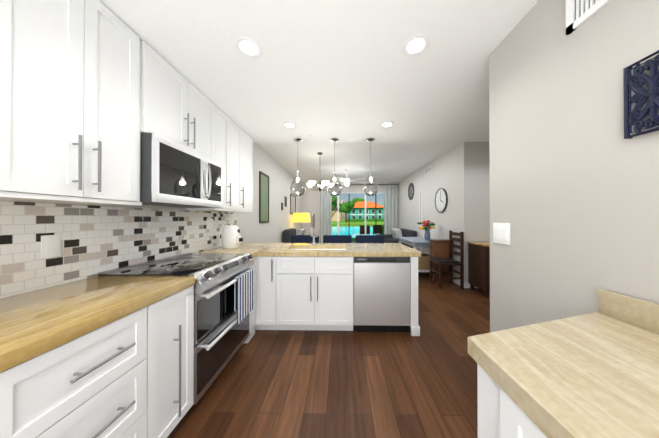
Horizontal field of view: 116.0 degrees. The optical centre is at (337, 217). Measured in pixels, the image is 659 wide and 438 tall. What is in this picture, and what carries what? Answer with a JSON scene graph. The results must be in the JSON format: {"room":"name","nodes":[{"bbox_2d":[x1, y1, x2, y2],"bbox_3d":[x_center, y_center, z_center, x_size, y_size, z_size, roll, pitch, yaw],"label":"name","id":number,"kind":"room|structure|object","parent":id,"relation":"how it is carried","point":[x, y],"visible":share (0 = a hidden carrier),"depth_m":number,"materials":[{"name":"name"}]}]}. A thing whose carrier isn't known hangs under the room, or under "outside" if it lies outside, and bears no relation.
{"room":"kitchen","nodes":[
{"label":"kitchen","id":0,"kind":"room"},
{"bbox_2d":[1,143,300,298],"bbox_3d":[-1.594,-0.051,3.310,0.120,2.700,10.000,0,0,1],"label":"wall","id":1,"kind":"structure","parent":0,"point":[249,225],"depth_m":4.57,"materials":[{"name":"white paint"}]},
{"bbox_2d":[0,0,19,195],"bbox_3d":[-1.417,-0.623,0.472,0.305,1.046,0.648,0,0,1],"label":"upper cabinet","id":2,"kind":"object","parent":1,"relation":"attached to","point":[9,9],"depth_m":0.79,"materials":[{"name":"white wood"}]},
{"bbox_2d":[0,0,155,203],"bbox_3d":[-1.410,-0.621,1.035,0.305,1.046,0.704,0,0,1],"label":"upper cabinet","id":3,"kind":"object","parent":1,"relation":"attached to","point":[91,91],"depth_m":1.01,"materials":[{"name":"white wood"}]},
{"bbox_2d":[0,201,236,298],"bbox_3d":[-1.559,0.151,1.213,0.008,0.451,3.810,0,0,1],"label":"backsplash","id":4,"kind":"structure","parent":1,"relation":"attached to","point":[95,240],"depth_m":1.28,"materials":[{"name":"tile"}]},
{"bbox_2d":[41,235,60,258],"bbox_3d":[-1.553,0.156,1.116,0.008,0.120,0.075,0,0,1],"label":"electrical outlet","id":5,"kind":"object","parent":4,"relation":"attached to","point":[50,245],"visible":1,"depth_m":1.11,"materials":[{"name":"white plastic"}]},
{"bbox_2d":[206,219,212,228],"bbox_3d":[-1.535,0.076,2.468,0.006,0.120,0.120,0,0,1],"label":"electrical outlet","id":6,"kind":"object","parent":4,"relation":"attached to","point":[209,223],"visible":1,"depth_m":2.46,"materials":[{"name":"white plastic"}]},
{"bbox_2d":[156,52,215,160],"bbox_3d":[-1.400,-0.845,1.710,0.305,0.592,0.760,0,0,1],"label":"upper cabinet","id":7,"kind":"object","parent":1,"relation":"attached to","point":[186,117],"depth_m":1.66,"materials":[{"name":"white wood"}]},
{"bbox_2d":[140,133,221,207],"bbox_3d":[-1.345,-0.321,1.707,0.411,0.448,0.754,0,0,1],"label":"microwave","id":8,"kind":"object","parent":7,"relation":"attached to","point":[173,174],"visible":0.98,"depth_m":1.51,"materials":[{"name":"grey metal"}]},
{"bbox_2d":[192,106,235,211],"bbox_3d":[-1.393,-0.616,2.222,0.305,1.046,0.380,0,0,1],"label":"upper cabinet","id":9,"kind":"object","parent":1,"relation":"attached to","point":[225,127],"depth_m":2.29,"materials":[{"name":"white wood"}]},
{"bbox_2d":[232,124,243,211],"bbox_3d":[-1.389,-0.615,2.479,0.305,1.046,0.360,0,0,1],"label":"upper cabinet","id":10,"kind":"object","parent":1,"relation":"attached to","point":[238,176],"depth_m":2.58,"materials":[{"name":"white wood"}]},
{"bbox_2d":[244,132,252,211],"bbox_3d":[-1.385,-0.614,2.790,0.305,1.046,0.377,0,0,1],"label":"upper cabinet","id":11,"kind":"object","parent":1,"relation":"attached to","point":[248,141],"depth_m":2.84,"materials":[{"name":"white wood"}]},
{"bbox_2d":[259,171,268,222],"bbox_3d":[-1.509,-0.393,4.240,0.021,1.010,0.500,0,0,1],"label":"framed picture","id":12,"kind":"object","parent":1,"relation":"attached to","point":[263,197],"visible":1,"depth_m":4.18,"materials":[{"name":"brown wood"}]},
{"bbox_2d":[290,194,295,213],"bbox_3d":[-1.474,-0.418,6.785,0.021,0.640,0.750,0,0,1],"label":"mirror","id":13,"kind":"object","parent":1,"relation":"attached to","point":[292,204],"visible":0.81,"depth_m":6.70,"materials":[{"name":"grey mirror"}]},
{"bbox_2d":[99,0,538,142],"bbox_3d":[0.609,-1.331,0.606,7.300,0.360,5.045,0,0,1],"label":"ceiling","id":14,"kind":"structure","parent":0,"point":[321,71],"depth_m":1.52,"materials":[{"name":"white paint"}]},
{"bbox_2d":[234,36,262,57],"bbox_3d":[-0.601,-1.143,1.390,0.176,0.009,0.176,0,0,1],"label":"recessed light","id":15,"kind":"object","parent":14,"relation":"in","point":[249,47],"visible":1,"depth_m":1.38,"materials":[{"name":"white"}]},
{"bbox_2d":[283,122,296,128],"bbox_3d":[-0.594,-1.138,2.550,0.176,0.009,0.176,0,0,1],"label":"recessed light","id":16,"kind":"object","parent":14,"relation":"in","point":[291,125],"visible":1,"depth_m":2.55,"materials":[{"name":"white"}]},
{"bbox_2d":[290,137,304,195],"bbox_3d":[-0.583,-0.724,2.998,0.216,0.833,0.216,0,0,1],"label":"pendant light","id":17,"kind":"object","parent":14,"relation":"hanging from","point":[297,139],"visible":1,"depth_m":2.96,"materials":[{"name":"clear glass"}]},
{"bbox_2d":[327,137,341,195],"bbox_3d":[-0.048,-0.724,2.991,0.216,0.833,0.216,0,0,1],"label":"pendant light","id":18,"kind":"object","parent":14,"relation":"hanging from","point":[334,140],"visible":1,"depth_m":2.96,"materials":[{"name":"clear glass"}]},
{"bbox_2d":[363,137,377,195],"bbox_3d":[0.477,-0.724,2.983,0.216,0.833,0.216,0,0,1],"label":"pendant light","id":19,"kind":"object","parent":14,"relation":"hanging from","point":[371,178],"visible":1,"depth_m":2.95,"materials":[{"name":"clear glass"}]},
{"bbox_2d":[380,121,393,127],"bbox_3d":[0.606,-1.138,2.533,0.176,0.009,0.176,0,0,1],"label":"recessed light","id":20,"kind":"object","parent":14,"relation":"in","point":[387,124],"visible":1,"depth_m":2.53,"materials":[{"name":"white"}]},
{"bbox_2d":[402,34,429,56],"bbox_3d":[0.519,-1.143,1.374,0.176,0.009,0.176,0,0,1],"label":"recessed light","id":21,"kind":"object","parent":14,"relation":"in","point":[417,44],"visible":1,"depth_m":1.37,"materials":[{"name":"white"}]},
{"bbox_2d":[167,272,489,437],"bbox_3d":[0.645,1.349,3.198,7.300,0.100,10.250,0,0,1],"label":"floor","id":22,"kind":"structure","parent":0,"point":[305,384],"depth_m":1.60,"materials":[{"name":"brown wood"}]},
{"bbox_2d":[0,276,195,437],"bbox_3d":[-1.242,0.830,0.310,0.660,0.915,2.018,0,0,1],"label":"base unit","id":23,"kind":"object","parent":22,"relation":"on","point":[103,357],"depth_m":0.85,"materials":[{"name":"white wood"}]},
{"bbox_2d":[98,252,254,417],"bbox_3d":[-1.188,0.826,1.719,0.712,0.935,0.791,0,0,1],"label":"range","id":24,"kind":"object","parent":22,"relation":"on","point":[224,302],"visible":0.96,"depth_m":1.57,"materials":[{"name":"grey metal"}]},
{"bbox_2d":[196,251,259,342],"bbox_3d":[-1.215,0.837,2.196,0.660,0.915,0.151,0,0,1],"label":"base unit","id":25,"kind":"object","parent":22,"relation":"on","point":[254,316],"depth_m":2.26,"materials":[{"name":"white wood"}]},
{"bbox_2d":[283,228,304,242],"bbox_3d":[-1.073,0.790,5.864,0.770,0.938,0.830,0,0,1],"label":"armchair","id":26,"kind":"object","parent":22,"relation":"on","point":[287,233],"visible":0.31,"depth_m":5.50,"materials":[{"name":"grey fabric"}]},
{"bbox_2d":[290,235,318,242],"bbox_3d":[-0.582,0.805,3.411,0.500,0.989,0.478,0,0,1],"label":"bar stool","id":27,"kind":"object","parent":22,"relation":"on","point":[301,238],"visible":0.12,"depth_m":3.59,"materials":[{"name":"blue fabric"}]},
{"bbox_2d":[204,243,420,335],"bbox_3d":[-0.311,0.839,2.673,2.456,0.915,0.830,0,0,1],"label":"base unit","id":28,"kind":"object","parent":22,"relation":"on","point":[304,286],"depth_m":2.28,"materials":[{"name":"white wood"}]},
{"bbox_2d":[221,225,242,248],"bbox_3d":[-1.321,0.235,2.585,0.255,0.290,0.210,0,0,1],"label":"air fryer","id":29,"kind":"object","parent":28,"relation":"on","point":[231,238],"visible":1,"depth_m":2.51,"materials":[{"name":"white plastic"}]},
{"bbox_2d":[311,213,318,243],"bbox_3d":[-0.314,0.163,2.834,0.109,0.436,0.240,0,0,1],"label":"faucet","id":30,"kind":"object","parent":28,"relation":"on","point":[313,225],"visible":1,"depth_m":2.87,"materials":[{"name":"silver metal"}]},
{"bbox_2d":[354,257,409,331],"bbox_3d":[0.491,0.865,2.567,0.620,0.862,0.610,0,0,1],"label":"dishwasher","id":31,"kind":"object","parent":28,"relation":"in","point":[381,294],"visible":0.88,"depth_m":2.26,"materials":[{"name":"grey metal"}]},
{"bbox_2d":[323,235,351,242],"bbox_3d":[-0.012,0.805,3.403,0.500,0.989,0.478,0,0,1],"label":"bar stool","id":32,"kind":"object","parent":22,"relation":"on","point":[337,238],"visible":0.17,"depth_m":3.58,"materials":[{"name":"blue fabric"}]},
{"bbox_2d":[356,235,383,242],"bbox_3d":[0.558,0.805,3.395,0.500,0.989,0.478,0,0,1],"label":"bar stool","id":33,"kind":"object","parent":22,"relation":"on","point":[369,238],"visible":0.17,"depth_m":3.57,"materials":[{"name":"blue fabric"}]},
{"bbox_2d":[377,228,416,247],"bbox_3d":[1.871,0.804,6.859,0.930,0.917,1.700,0,0,1],"label":"sofa","id":34,"kind":"object","parent":22,"relation":"on","point":[394,235],"visible":0.33,"depth_m":6.24,"materials":[{"name":"grey fabric"}]},
{"bbox_2d":[397,237,430,271],"bbox_3d":[1.970,0.915,4.992,0.720,0.780,1.230,0,0,1],"label":"dining table","id":35,"kind":"object","parent":22,"relation":"on","point":[416,242],"visible":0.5,"depth_m":4.67,"materials":[{"name":"grey paint"}]},
{"bbox_2d":[418,254,429,269],"bbox_3d":[1.884,0.984,4.598,0.300,0.305,0.320,0,0,1],"label":"basket","id":36,"kind":"object","parent":35,"relation":"on","point":[423,261],"visible":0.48,"depth_m":4.44,"materials":[{"name":"beige wicker"}]},
{"bbox_2d":[417,220,434,240],"bbox_3d":[2.037,0.291,4.688,0.347,0.465,0.386,0,0,1],"label":"flower vase","id":37,"kind":"object","parent":35,"relation":"on","point":[427,226],"visible":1,"depth_m":4.65,"materials":[{"name":"blue glass"}]},
{"bbox_2d":[429,239,452,281],"bbox_3d":[2.130,0.882,4.254,0.400,0.840,0.210,0,0,1],"label":"base cabinet","id":38,"kind":"object","parent":22,"relation":"on","point":[439,247],"visible":0.58,"depth_m":4.16,"materials":[{"name":"brown wood"}]},
{"bbox_2d":[430,230,463,288],"bbox_3d":[2.060,0.781,3.931,0.430,1.040,0.420,0,0,1],"label":"dining chair","id":39,"kind":"object","parent":22,"relation":"on","point":[449,261],"visible":1,"depth_m":3.80,"materials":[{"name":"brown wood"}]},
{"bbox_2d":[467,241,489,297],"bbox_3d":[2.845,0.867,3.528,0.940,0.865,0.496,0,0,1],"label":"buffet","id":40,"kind":"object","parent":22,"relation":"on","point":[479,264],"visible":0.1,"depth_m":3.47,"materials":[{"name":"brown wood"}]},
{"bbox_2d":[468,289,658,437],"bbox_3d":[0.708,0.782,-0.050,0.671,1.008,1.752,0,0,1],"label":"base cabinet","id":41,"kind":"object","parent":22,"relation":"on","point":[593,375],"depth_m":0.52,"materials":[{"name":"white wood"}]},
{"bbox_3d":[-1.177,1.032,6.680,0.540,0.560,0.540,0,0,1],"label":"end table","id":42,"kind":"object","parent":22,"relation":"on","visible":0},
{"bbox_2d":[293,213,310,228],"bbox_3d":[-1.177,0.306,6.683,0.580,0.890,0.580,0,0,1],"label":"table lamp","id":43,"kind":"object","parent":42,"relation":"on","point":[301,217],"visible":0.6,"depth_m":6.45,"materials":[{"name":"yellow fabric"}]},
{"bbox_2d":[301,182,397,234],"bbox_3d":[0.465,-0.033,8.241,4.100,2.700,0.120,0,0,1],"label":"wall","id":44,"kind":"structure","parent":0,"point":[309,200],"depth_m":8.20,"materials":[{"name":"white paint"}]},
{"bbox_2d":[315,184,398,184],"bbox_3d":[0.743,-1.283,8.125,3.260,0.028,0.112,0,0,1],"label":"curtain rod","id":45,"kind":"object","parent":44,"relation":"attached to","point":[369,184],"visible":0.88,"depth_m":8.06,"materials":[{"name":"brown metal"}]},
{"bbox_2d":[319,185,331,242],"bbox_3d":[-0.492,0.013,8.095,0.490,2.568,0.070,0,0,1],"label":"curtain","id":46,"kind":"object","parent":45,"relation":"hanging from","point":[325,212],"visible":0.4,"depth_m":8.11,"materials":[{"name":"white fabric"}]},
{"bbox_2d":[384,185,397,233],"bbox_3d":[2.078,0.013,8.059,0.550,2.568,0.070,0,0,1],"label":"curtain","id":47,"kind":"object","parent":45,"relation":"hanging from","point":[390,206],"visible":0.62,"depth_m":8.06,"materials":[{"name":"white fabric"}]},
{"bbox_2d":[332,192,383,234],"bbox_3d":[0.780,0.157,8.246,2.830,2.320,0.060,0,0,1],"label":"window","id":48,"kind":"structure","parent":44,"relation":"in","point":[351,193],"depth_m":8.23,"materials":[{"name":"white"}]},
{"bbox_2d":[257,142,462,182],"bbox_3d":[0.680,-1.442,5.731,7.300,0.100,5.205,0,0,1],"label":"ceiling","id":49,"kind":"structure","parent":0,"point":[387,162],"depth_m":4.88,"materials":[{"name":"white paint"}]},
{"bbox_2d":[306,152,334,190],"bbox_3d":[-0.386,-0.976,4.488,0.632,0.838,0.608,0,0,1],"label":"chandelier","id":50,"kind":"object","parent":49,"relation":"hanging from","point":[309,184],"visible":0.83,"depth_m":4.44,"materials":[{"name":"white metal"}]},
{"bbox_2d":[332,169,364,185],"bbox_3d":[0.237,-1.150,6.007,1.271,0.478,1.283,0,0,1],"label":"ceiling fan","id":51,"kind":"object","parent":49,"relation":"hanging from","point":[346,181],"visible":0.85,"depth_m":5.92,"materials":[{"name":"white"}]},
{"bbox_2d":[398,142,470,281],"bbox_3d":[2.424,-0.041,6.029,0.120,2.700,4.450,0,0,1],"label":"wall","id":52,"kind":"structure","parent":0,"point":[450,173],"depth_m":4.48,"materials":[{"name":"white paint"}]},
{"bbox_2d":[408,183,413,199],"bbox_3d":[2.365,-0.839,6.658,0.015,0.560,0.560,0,0,1],"label":"medallion","id":53,"kind":"object","parent":52,"relation":"attached to","point":[410,192],"visible":0.96,"depth_m":6.68,"materials":[{"name":"grey metal"}]},
{"bbox_2d":[419,189,421,225],"bbox_3d":[2.350,-0.277,5.836,0.021,1.010,0.160,0,0,1],"label":"mirror","id":54,"kind":"object","parent":52,"relation":"attached to","point":[420,205],"visible":0.81,"depth_m":5.86,"materials":[{"name":"white mirror"}]},
{"bbox_2d":[425,165,431,174],"bbox_3d":[2.348,-1.228,5.359,0.013,0.170,0.400,0,0,1],"label":"air vent","id":55,"kind":"object","parent":52,"relation":"attached to","point":[428,169],"visible":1,"depth_m":5.32,"materials":[{"name":"white"}]},
{"bbox_2d":[435,188,447,211],"bbox_3d":[2.327,-0.386,4.656,0.034,0.550,0.550,0,0,1],"label":"clock","id":56,"kind":"object","parent":52,"relation":"attached to","point":[441,199],"visible":1,"depth_m":4.62,"materials":[{"name":"grey"}]},
{"bbox_2d":[453,276,465,287],"bbox_3d":[2.358,1.254,5.969,0.012,0.110,4.362,0,0,1],"label":"baseboard","id":57,"kind":"structure","parent":52,"relation":"attached to","point":[457,281],"depth_m":3.97,"materials":[{"name":"white"}]},
{"bbox_2d":[471,142,489,240],"bbox_3d":[3.329,-0.049,3.851,1.750,2.700,0.120,0,0,1],"label":"wall","id":58,"kind":"structure","parent":0,"point":[480,191],"depth_m":3.80,"materials":[{"name":"white paint"}]},
{"bbox_2d":[489,0,658,331],"bbox_3d":[2.598,-0.064,-0.159,3.100,2.700,3.180,0,0,1],"label":"wall block","id":59,"kind":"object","parent":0,"point":[574,188],"depth_m":0.95,"materials":[{"name":"grey paint"}]},
{"bbox_2d":[493,223,509,244],"bbox_3d":[1.063,0.104,1.342,0.009,0.135,0.140,0,0,1],"label":"switch plate","id":60,"kind":"object","parent":59,"relation":"attached to","point":[501,233],"visible":1,"depth_m":1.34,"materials":[{"name":"white plastic"}]},
{"bbox_2d":[566,0,611,34],"bbox_3d":[1.051,-0.939,0.622,0.014,0.195,0.652,0,0,1],"label":"supply air vent","id":61,"kind":"object","parent":59,"relation":"attached to","point":[579,13],"visible":0.96,"depth_m":0.90,"materials":[{"name":"grey metal"}]},
{"bbox_2d":[623,50,658,138],"bbox_3d":[1.045,-0.413,0.679,0.028,0.261,0.141,0,0,1],"label":"art","id":62,"kind":"object","parent":59,"relation":"attached to","point":[640,96],"visible":1,"depth_m":0.71,"materials":[{"name":"blue metal"}]},
{"label":"outside","id":63,"kind":"structure","parent":0,"visible":0},
{"bbox_2d":[332,219,383,241],"bbox_3d":[1.817,1.921,134.098,240.000,0.230,251.540,0,0,1],"label":"ground","id":64,"kind":"structure","parent":63,"point":[353,224],"depth_m":42.43,"materials":[{"name":"green plant"}]},
{"bbox_2d":[332,209,340,220],"bbox_3d":[-6.442,-2.364,93.995,18.000,8.000,13.400,0,0,1],"label":"building","id":65,"kind":"structure","parent":64,"relation":"on","point":[334,218],"materials":[{"name":"beige"}]},
{"bbox_2d":[332,198,343,216],"bbox_3d":[-0.409,0.144,11.722,1.510,2.372,1.483,0,0,1],"label":"tree","id":66,"kind":"object","parent":64,"relation":"on","point":[342,201],"visible":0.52,"depth_m":11.88,"materials":[{"name":"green plant"}]},
{"bbox_2d":[332,227,376,237],"bbox_3d":[0.262,1.377,22.381,120.000,0.025,17.000,0,0,1],"label":"pool","id":67,"kind":"object","parent":64,"relation":"on","point":[354,231],"visible":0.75,"depth_m":19.78,"materials":[{"name":"teal liquid"}]},
{"bbox_2d":[332,196,383,233],"bbox_3d":[8.223,-3.883,54.113,40.164,11.182,85.840,0,0,1],"label":"trees","id":68,"kind":"object","parent":64,"relation":"on","point":[344,208],"visible":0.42,"depth_m":67.43,"materials":[{"name":"green plant"}]},
{"bbox_2d":[348,202,383,218],"bbox_3d":[11.359,-2.541,86.747,15.000,8.300,11.400,0,0,1],"label":"building","id":69,"kind":"structure","parent":64,"relation":"on","point":[357,211],"materials":[{"name":"teal"}]},
{"bbox_3d":[0.836,1.333,9.751,6.500,0.020,2.840,0,0,1],"label":"floor","id":70,"kind":"structure","parent":63,"visible":0},
{"bbox_2d":[349,194,375,234],"bbox_3d":[0.606,-0.022,11.155,5.850,2.700,0.050,0,0,1],"label":"cage","id":71,"kind":"object","parent":70,"relation":"on","point":[349,212],"visible":0.17,"depth_m":11.13,"materials":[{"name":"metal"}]},
{"bbox_2d":[360,226,369,234],"bbox_3d":[1.228,0.846,9.168,0.480,0.950,0.480,0,0,1],"label":"patio chair","id":72,"kind":"object","parent":70,"relation":"on","point":[362,229],"visible":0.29,"depth_m":9.37,"materials":[{"name":"brown wicker"}]},
{"bbox_2d":[373,225,381,234],"bbox_3d":[1.932,0.847,9.458,0.480,0.950,0.480,0,0,-19],"label":"patio chair","id":73,"kind":"object","parent":70,"relation":"on","point":[377,229],"visible":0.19,"depth_m":9.65,"materials":[{"name":"brown wicker"}]}
]}

